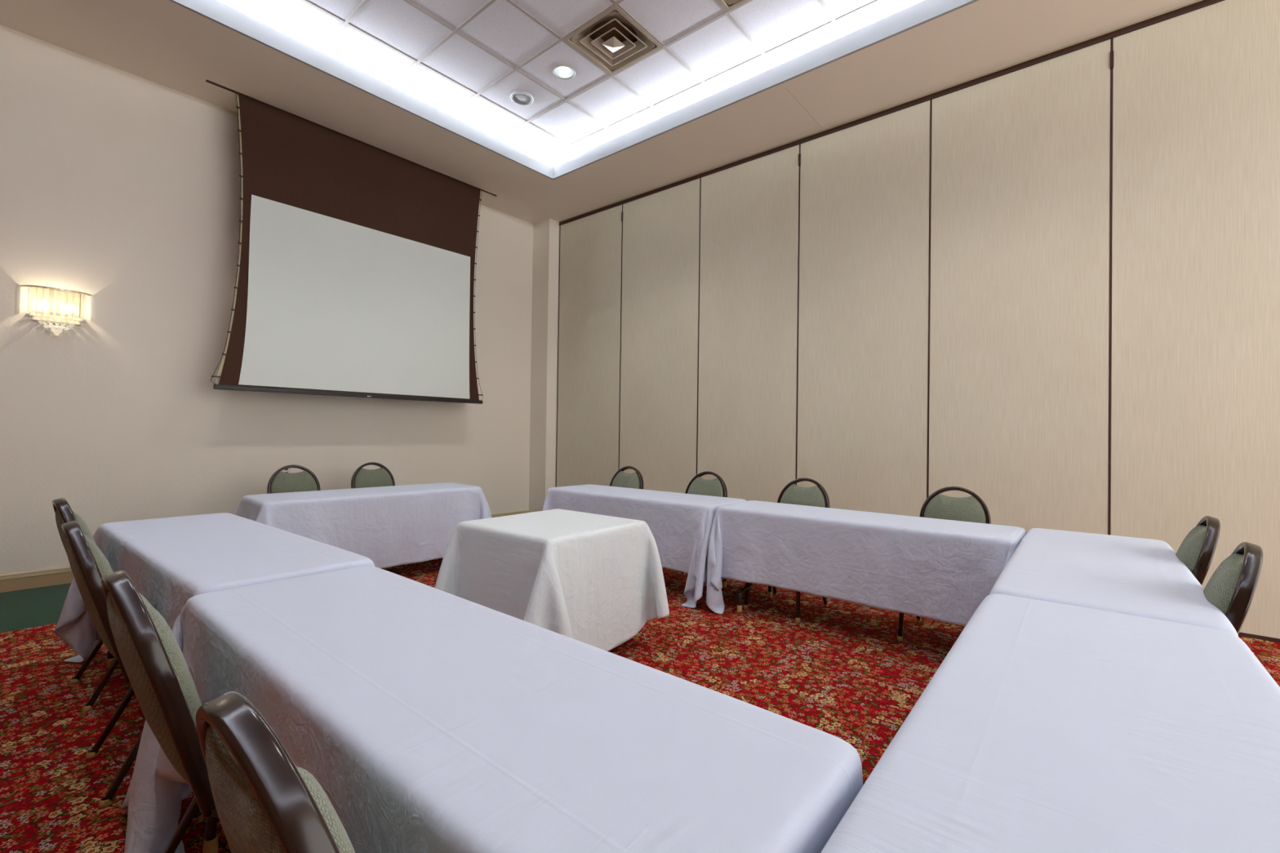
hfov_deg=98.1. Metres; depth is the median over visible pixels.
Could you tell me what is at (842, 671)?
floor
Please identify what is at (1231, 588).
banquet chair
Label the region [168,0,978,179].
light
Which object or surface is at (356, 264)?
projection screen
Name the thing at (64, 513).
banquet chair
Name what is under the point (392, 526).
tablecloth
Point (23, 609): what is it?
floor
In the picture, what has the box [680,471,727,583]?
banquet chair
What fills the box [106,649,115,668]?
folding table
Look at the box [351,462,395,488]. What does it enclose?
banquet chair
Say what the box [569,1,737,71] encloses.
trim
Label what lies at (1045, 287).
wall
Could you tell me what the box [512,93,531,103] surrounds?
bulb
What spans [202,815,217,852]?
folding table
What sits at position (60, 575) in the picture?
baseboard
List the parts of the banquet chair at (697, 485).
backrest, frame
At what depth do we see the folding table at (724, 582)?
4.65 m
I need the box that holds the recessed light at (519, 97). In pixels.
[510,90,533,105]
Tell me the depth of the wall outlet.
5.70 m
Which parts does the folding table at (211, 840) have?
leg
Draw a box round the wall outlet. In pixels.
[281,464,290,472]
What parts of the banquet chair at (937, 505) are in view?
leg, backrest, frame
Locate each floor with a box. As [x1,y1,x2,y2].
[0,558,1279,852]
[0,582,71,633]
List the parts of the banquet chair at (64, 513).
frame, backrest, leg, leg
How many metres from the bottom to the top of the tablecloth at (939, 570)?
0.745 m
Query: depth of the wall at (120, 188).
4.89 m
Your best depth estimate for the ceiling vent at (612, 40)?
4.70 m
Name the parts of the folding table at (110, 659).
leg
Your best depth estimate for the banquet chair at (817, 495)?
4.29 m
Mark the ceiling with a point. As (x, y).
(465, 60)
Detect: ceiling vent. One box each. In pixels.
[563,5,662,75]
[716,0,748,12]
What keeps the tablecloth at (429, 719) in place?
on the folding table at (211, 840)
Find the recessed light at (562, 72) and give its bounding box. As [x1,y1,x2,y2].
[553,65,575,79]
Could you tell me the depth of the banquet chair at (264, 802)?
0.64 m
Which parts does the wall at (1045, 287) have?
panel, panel, panel, panel, panel, panel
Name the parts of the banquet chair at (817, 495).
leg, leg, leg, backrest, frame, leg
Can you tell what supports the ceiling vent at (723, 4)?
in the ceiling
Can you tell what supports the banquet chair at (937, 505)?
on the floor at (842, 671)
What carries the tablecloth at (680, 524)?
on the folding table at (724, 582)
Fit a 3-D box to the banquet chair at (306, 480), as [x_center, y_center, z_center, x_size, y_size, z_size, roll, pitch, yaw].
[-2.970,0.824,4.894,0.598,0.947,0.449,0,-1,40]
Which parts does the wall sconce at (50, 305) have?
rail, plate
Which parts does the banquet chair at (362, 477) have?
backrest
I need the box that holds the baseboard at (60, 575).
[0,509,529,592]
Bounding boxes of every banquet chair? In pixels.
[52,497,118,712]
[61,520,142,808]
[101,570,218,852]
[195,691,355,852]
[266,464,319,493]
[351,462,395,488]
[609,466,643,488]
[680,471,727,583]
[743,477,830,622]
[897,486,991,641]
[1175,515,1220,586]
[1203,542,1262,635]
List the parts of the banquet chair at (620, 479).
backrest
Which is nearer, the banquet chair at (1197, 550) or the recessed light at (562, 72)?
the banquet chair at (1197, 550)
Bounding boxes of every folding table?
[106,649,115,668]
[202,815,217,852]
[722,578,726,587]
[737,582,772,613]
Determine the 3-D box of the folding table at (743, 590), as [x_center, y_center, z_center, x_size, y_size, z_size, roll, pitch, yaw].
[1.438,0.977,3.730,1.821,0.740,0.518,0,-1,40]
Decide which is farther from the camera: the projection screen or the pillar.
the pillar
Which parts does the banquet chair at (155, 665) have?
backrest, leg, leg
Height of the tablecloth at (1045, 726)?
0.745 m
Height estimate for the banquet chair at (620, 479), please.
0.947 m
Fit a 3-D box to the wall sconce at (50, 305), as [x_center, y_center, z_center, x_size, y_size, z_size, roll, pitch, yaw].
[-4.622,-0.908,4.408,0.151,0.364,0.434,0,-1,40]
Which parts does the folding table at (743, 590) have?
leg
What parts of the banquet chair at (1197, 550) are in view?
backrest, frame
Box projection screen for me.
[205,79,497,404]
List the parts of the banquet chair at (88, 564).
backrest, frame, leg, leg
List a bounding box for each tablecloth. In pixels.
[54,512,374,810]
[124,565,862,852]
[235,482,491,568]
[435,508,669,651]
[542,484,753,608]
[706,500,1026,626]
[820,593,1279,852]
[990,528,1238,636]
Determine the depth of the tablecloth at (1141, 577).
2.16 m
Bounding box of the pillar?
[528,217,559,512]
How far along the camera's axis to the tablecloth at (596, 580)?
3.07 m
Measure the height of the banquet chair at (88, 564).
0.947 m
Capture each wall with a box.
[0,24,533,574]
[555,0,1279,643]
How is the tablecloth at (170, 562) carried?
on the folding table at (110, 659)
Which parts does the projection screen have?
tension cord, tension cord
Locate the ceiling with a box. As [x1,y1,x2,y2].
[0,0,1196,223]
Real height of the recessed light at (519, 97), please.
0.014 m
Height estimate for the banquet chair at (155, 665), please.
0.947 m
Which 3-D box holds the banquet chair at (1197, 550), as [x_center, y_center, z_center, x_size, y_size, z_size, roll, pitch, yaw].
[2.347,0.876,2.666,0.598,0.947,0.449,0,-1,39]
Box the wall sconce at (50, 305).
[16,284,95,335]

